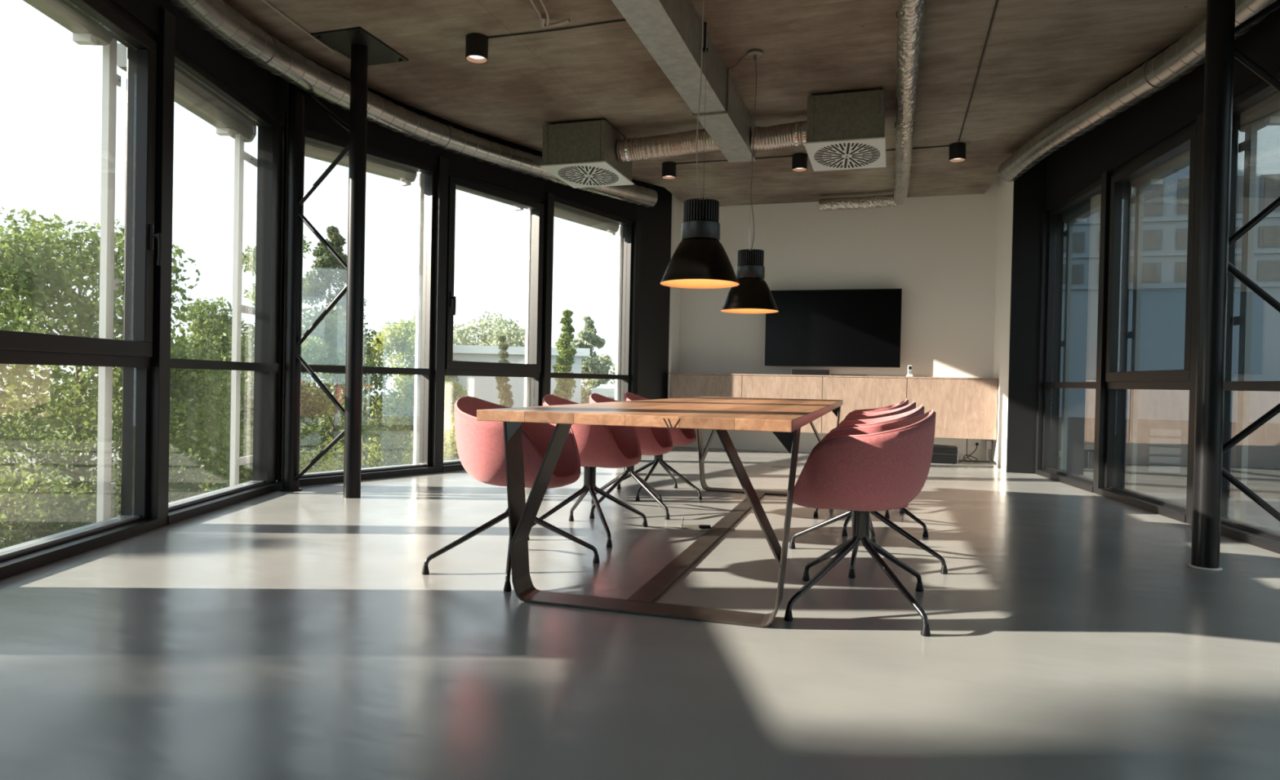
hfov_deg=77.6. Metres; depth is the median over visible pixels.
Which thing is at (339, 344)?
leafy tree
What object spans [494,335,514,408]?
cypress tree
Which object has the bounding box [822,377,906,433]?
upper cabinet
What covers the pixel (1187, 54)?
spiral duct
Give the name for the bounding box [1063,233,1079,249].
blind
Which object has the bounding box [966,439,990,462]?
power cable
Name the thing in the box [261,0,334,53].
cable
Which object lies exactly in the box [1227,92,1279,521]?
blind
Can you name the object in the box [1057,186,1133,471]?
blind
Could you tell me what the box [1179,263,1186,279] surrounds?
blind
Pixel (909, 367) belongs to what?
cordless phone
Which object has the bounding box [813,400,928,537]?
swivel armchair
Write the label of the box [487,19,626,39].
cable
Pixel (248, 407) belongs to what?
leafy tree
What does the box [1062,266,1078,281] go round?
blind
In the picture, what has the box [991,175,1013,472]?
wall
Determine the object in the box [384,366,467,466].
leafy tree
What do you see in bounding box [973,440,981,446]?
wall socket
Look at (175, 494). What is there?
bush
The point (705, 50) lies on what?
hanger
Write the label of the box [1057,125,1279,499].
neighbouring wing
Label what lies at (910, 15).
pipe
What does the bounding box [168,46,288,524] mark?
window
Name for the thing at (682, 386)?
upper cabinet
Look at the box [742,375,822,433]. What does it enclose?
upper cabinet
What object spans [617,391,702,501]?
swivel armchair
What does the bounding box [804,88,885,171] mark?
ceiling vent
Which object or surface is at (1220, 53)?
lattice column
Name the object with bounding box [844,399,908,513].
swivel armchair
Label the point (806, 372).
media box
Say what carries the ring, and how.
on the floor
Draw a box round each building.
[443,345,590,460]
[591,387,614,399]
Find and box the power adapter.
[986,440,991,462]
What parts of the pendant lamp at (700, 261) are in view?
lamp shade, cord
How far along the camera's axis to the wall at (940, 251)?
9.90 m
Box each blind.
[304,141,424,463]
[455,188,531,407]
[554,204,622,401]
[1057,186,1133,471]
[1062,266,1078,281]
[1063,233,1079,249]
[1124,148,1190,490]
[1128,264,1155,279]
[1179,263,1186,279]
[1181,177,1239,212]
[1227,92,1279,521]
[1262,226,1279,244]
[1263,175,1279,208]
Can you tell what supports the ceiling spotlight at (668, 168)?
in the ceiling
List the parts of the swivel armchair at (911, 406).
leg, leg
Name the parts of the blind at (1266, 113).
guide rail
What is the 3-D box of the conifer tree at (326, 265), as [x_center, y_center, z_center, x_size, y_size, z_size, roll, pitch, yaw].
[-10.758,-1.041,27.148,7.151,9.217,8.322,1,1,-5]
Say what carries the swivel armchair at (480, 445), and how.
on the floor
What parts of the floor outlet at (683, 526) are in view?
frame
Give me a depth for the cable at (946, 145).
7.71 m
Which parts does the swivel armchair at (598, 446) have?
leg, leg, stem, leg, leg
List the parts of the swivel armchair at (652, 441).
leg, leg, stem, leg, leg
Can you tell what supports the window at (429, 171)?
in the wall at (268, 92)
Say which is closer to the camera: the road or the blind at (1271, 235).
the blind at (1271, 235)
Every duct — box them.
[168,0,657,207]
[611,0,756,162]
[616,128,719,162]
[751,120,806,151]
[997,0,1279,182]
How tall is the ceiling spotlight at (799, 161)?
0.150 m
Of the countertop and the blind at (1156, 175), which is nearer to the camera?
the blind at (1156, 175)
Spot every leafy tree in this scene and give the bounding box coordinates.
[0,206,249,540]
[0,294,97,548]
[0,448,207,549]
[38,483,97,524]
[114,296,254,494]
[175,358,335,493]
[227,445,335,482]
[240,235,343,476]
[299,320,398,473]
[299,435,383,473]
[343,318,444,466]
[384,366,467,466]
[399,311,458,464]
[400,409,457,464]
[453,311,525,346]
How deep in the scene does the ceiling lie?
5.85 m
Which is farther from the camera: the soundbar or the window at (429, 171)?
the soundbar
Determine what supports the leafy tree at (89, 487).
on the ground
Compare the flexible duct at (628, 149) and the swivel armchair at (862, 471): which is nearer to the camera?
the swivel armchair at (862, 471)
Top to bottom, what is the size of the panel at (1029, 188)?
3.620 m
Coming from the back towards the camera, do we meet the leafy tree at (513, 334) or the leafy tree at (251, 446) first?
the leafy tree at (513, 334)
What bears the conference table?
on the floor
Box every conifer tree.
[248,225,414,469]
[570,314,613,404]
[608,363,615,384]
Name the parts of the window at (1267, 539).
sill, pane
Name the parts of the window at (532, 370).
sill, handle, sash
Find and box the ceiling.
[222,0,1206,206]
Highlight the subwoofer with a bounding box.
[931,445,958,464]
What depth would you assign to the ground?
49.25 m
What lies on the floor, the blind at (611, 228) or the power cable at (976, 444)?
the power cable at (976, 444)
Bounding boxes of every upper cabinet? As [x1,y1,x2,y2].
[669,373,742,398]
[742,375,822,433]
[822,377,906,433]
[906,378,997,439]
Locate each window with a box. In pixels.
[0,0,175,580]
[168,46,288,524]
[299,129,448,486]
[443,170,554,471]
[551,196,640,401]
[1035,171,1131,493]
[1097,120,1196,523]
[1186,71,1279,554]
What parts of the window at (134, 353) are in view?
sill, pane, sash, handle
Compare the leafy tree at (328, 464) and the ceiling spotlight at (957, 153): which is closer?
the ceiling spotlight at (957, 153)
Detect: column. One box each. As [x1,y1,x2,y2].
[22,0,121,522]
[116,43,257,486]
[279,26,408,498]
[1191,0,1279,568]
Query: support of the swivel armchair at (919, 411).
on the floor
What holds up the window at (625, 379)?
in the wall at (268, 92)
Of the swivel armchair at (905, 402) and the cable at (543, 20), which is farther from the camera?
the swivel armchair at (905, 402)
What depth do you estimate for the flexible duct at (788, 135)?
6.84 m
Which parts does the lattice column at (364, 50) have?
round post, round post, ceiling plate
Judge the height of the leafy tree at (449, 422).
3.458 m
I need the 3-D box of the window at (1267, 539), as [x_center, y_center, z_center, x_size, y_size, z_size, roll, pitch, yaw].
[3.641,-0.458,4.525,0.205,2.700,1.488,1,1,9]
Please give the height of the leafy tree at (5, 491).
5.188 m
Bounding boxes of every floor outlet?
[680,517,734,530]
[771,465,790,467]
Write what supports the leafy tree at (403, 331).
on the ground
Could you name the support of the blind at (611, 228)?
attached to the window at (625, 379)
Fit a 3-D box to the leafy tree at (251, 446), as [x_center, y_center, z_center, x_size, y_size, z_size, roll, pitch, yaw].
[-6.260,2.260,13.310,1.962,3.071,2.338,1,1,18]
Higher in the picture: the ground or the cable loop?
the cable loop
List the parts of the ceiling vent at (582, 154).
grille plate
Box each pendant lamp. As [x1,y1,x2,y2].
[660,0,739,288]
[720,48,778,314]
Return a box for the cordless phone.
[906,365,913,377]
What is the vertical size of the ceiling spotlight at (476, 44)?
0.150 m
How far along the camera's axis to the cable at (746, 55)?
5.76 m
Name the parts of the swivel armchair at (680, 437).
leg, leg, stem, leg, leg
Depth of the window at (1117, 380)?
6.43 m
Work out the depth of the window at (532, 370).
8.38 m
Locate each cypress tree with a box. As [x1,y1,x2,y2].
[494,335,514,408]
[551,309,577,400]
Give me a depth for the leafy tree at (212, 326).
18.42 m
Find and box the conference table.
[476,396,843,627]
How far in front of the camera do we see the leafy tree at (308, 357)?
21.80 m
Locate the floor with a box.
[0,446,1279,779]
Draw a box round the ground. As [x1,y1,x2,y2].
[0,394,413,492]
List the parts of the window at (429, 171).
sill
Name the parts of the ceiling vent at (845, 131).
grille plate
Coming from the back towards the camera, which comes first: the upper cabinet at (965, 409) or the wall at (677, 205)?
the wall at (677, 205)
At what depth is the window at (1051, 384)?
8.04 m
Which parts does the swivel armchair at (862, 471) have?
leg, leg, stem, leg, leg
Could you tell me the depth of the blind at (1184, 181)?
14.60 m
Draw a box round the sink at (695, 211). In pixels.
[683,198,719,222]
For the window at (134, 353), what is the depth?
4.27 m
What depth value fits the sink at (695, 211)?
4.05 m
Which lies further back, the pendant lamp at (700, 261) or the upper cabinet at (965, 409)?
the upper cabinet at (965, 409)
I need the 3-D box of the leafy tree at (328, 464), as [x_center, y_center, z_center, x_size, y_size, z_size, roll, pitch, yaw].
[-4.869,2.313,13.605,2.222,3.018,2.420,1,1,-1]
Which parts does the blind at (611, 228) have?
guide rail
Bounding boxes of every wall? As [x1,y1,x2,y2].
[109,0,637,222]
[667,194,682,448]
[678,175,998,461]
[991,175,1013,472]
[1045,7,1279,209]
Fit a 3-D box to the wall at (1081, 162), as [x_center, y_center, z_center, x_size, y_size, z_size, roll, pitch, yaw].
[3.356,-2.250,2.314,0.164,0.920,11.812,1,1,9]
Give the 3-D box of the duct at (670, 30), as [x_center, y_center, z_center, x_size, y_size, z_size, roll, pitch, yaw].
[-0.331,-2.213,3.242,0.270,0.325,8.400,1,1,18]
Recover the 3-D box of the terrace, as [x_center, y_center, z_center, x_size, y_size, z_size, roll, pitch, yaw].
[16.358,2.240,6.105,24.400,0.200,12.500,1,1,18]
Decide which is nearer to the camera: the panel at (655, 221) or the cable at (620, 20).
the cable at (620, 20)
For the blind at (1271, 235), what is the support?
hanging from the neighbouring wing
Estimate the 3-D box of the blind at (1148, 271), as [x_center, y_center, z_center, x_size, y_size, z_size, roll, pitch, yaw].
[9.137,-2.201,14.891,0.890,0.290,0.008,1,1,18]
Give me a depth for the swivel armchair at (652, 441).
5.19 m
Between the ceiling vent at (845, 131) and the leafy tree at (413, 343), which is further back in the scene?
the leafy tree at (413, 343)
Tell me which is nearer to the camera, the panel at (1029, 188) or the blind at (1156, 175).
the blind at (1156, 175)
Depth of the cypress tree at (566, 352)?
26.32 m
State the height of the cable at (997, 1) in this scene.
0.014 m
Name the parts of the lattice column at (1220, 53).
round post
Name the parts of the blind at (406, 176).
guide rail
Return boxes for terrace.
[1138,491,1279,531]
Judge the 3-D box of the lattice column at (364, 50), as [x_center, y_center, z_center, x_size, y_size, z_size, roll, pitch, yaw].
[-2.239,-1.053,5.734,0.888,3.620,0.560,1,1,18]
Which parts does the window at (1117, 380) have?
sill, pane, sash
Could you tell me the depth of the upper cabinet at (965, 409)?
9.17 m
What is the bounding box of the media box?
[791,369,829,375]
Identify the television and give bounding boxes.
[764,288,902,368]
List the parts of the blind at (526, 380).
guide rail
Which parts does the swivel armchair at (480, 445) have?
leg, leg, leg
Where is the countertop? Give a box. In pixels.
[668,373,998,379]
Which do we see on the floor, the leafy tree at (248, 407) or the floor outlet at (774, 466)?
the floor outlet at (774, 466)
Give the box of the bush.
[9,334,253,524]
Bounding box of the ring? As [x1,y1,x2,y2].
[1187,564,1222,571]
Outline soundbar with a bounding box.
[830,374,866,376]
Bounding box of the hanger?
[702,22,708,53]
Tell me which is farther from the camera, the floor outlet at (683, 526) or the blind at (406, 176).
the blind at (406, 176)
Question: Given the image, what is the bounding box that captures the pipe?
[817,0,925,211]
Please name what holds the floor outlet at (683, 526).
on the floor
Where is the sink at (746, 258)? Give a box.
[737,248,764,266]
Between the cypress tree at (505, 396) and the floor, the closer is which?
the floor
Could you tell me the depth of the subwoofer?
9.06 m
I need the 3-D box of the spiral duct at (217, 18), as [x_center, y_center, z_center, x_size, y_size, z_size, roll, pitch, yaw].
[-1.855,-2.254,4.739,1.786,0.222,10.088,1,1,14]
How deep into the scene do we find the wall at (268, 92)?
6.31 m
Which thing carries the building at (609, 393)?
on the ground
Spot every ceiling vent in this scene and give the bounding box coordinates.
[539,118,634,188]
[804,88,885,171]
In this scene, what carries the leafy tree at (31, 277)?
on the ground
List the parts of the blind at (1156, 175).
guide rail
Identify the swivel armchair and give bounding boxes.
[422,395,599,591]
[527,394,648,547]
[589,393,672,519]
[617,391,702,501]
[783,409,936,636]
[789,404,947,578]
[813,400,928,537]
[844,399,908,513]
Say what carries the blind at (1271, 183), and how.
hanging from the neighbouring wing
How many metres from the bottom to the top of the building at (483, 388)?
5.300 m
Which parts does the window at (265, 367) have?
pane, sill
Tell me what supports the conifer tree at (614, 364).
on the ground
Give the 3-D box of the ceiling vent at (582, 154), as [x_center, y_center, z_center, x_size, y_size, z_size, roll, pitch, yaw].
[-0.479,-2.219,7.488,0.634,0.412,0.819,1,1,18]
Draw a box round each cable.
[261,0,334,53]
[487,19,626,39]
[540,15,569,28]
[675,155,792,164]
[727,54,746,69]
[807,145,949,155]
[957,0,998,143]
[958,444,977,462]
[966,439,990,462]
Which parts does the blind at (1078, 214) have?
guide rail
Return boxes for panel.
[636,180,671,399]
[1006,157,1046,474]
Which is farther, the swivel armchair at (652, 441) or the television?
the television
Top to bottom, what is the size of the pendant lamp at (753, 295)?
1.822 m
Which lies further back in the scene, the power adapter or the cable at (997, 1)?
the power adapter
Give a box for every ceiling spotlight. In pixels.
[465,32,488,64]
[662,161,675,179]
[791,152,807,172]
[948,142,966,162]
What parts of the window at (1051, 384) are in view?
sill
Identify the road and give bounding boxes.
[0,448,394,463]
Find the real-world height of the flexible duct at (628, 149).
0.240 m
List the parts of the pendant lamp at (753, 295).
lamp shade, cord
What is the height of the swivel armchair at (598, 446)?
0.781 m
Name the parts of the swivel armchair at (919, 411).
leg, leg, leg, leg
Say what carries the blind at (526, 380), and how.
attached to the window at (532, 370)
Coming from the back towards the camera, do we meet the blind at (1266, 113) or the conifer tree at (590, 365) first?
the conifer tree at (590, 365)
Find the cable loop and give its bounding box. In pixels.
[529,0,549,26]

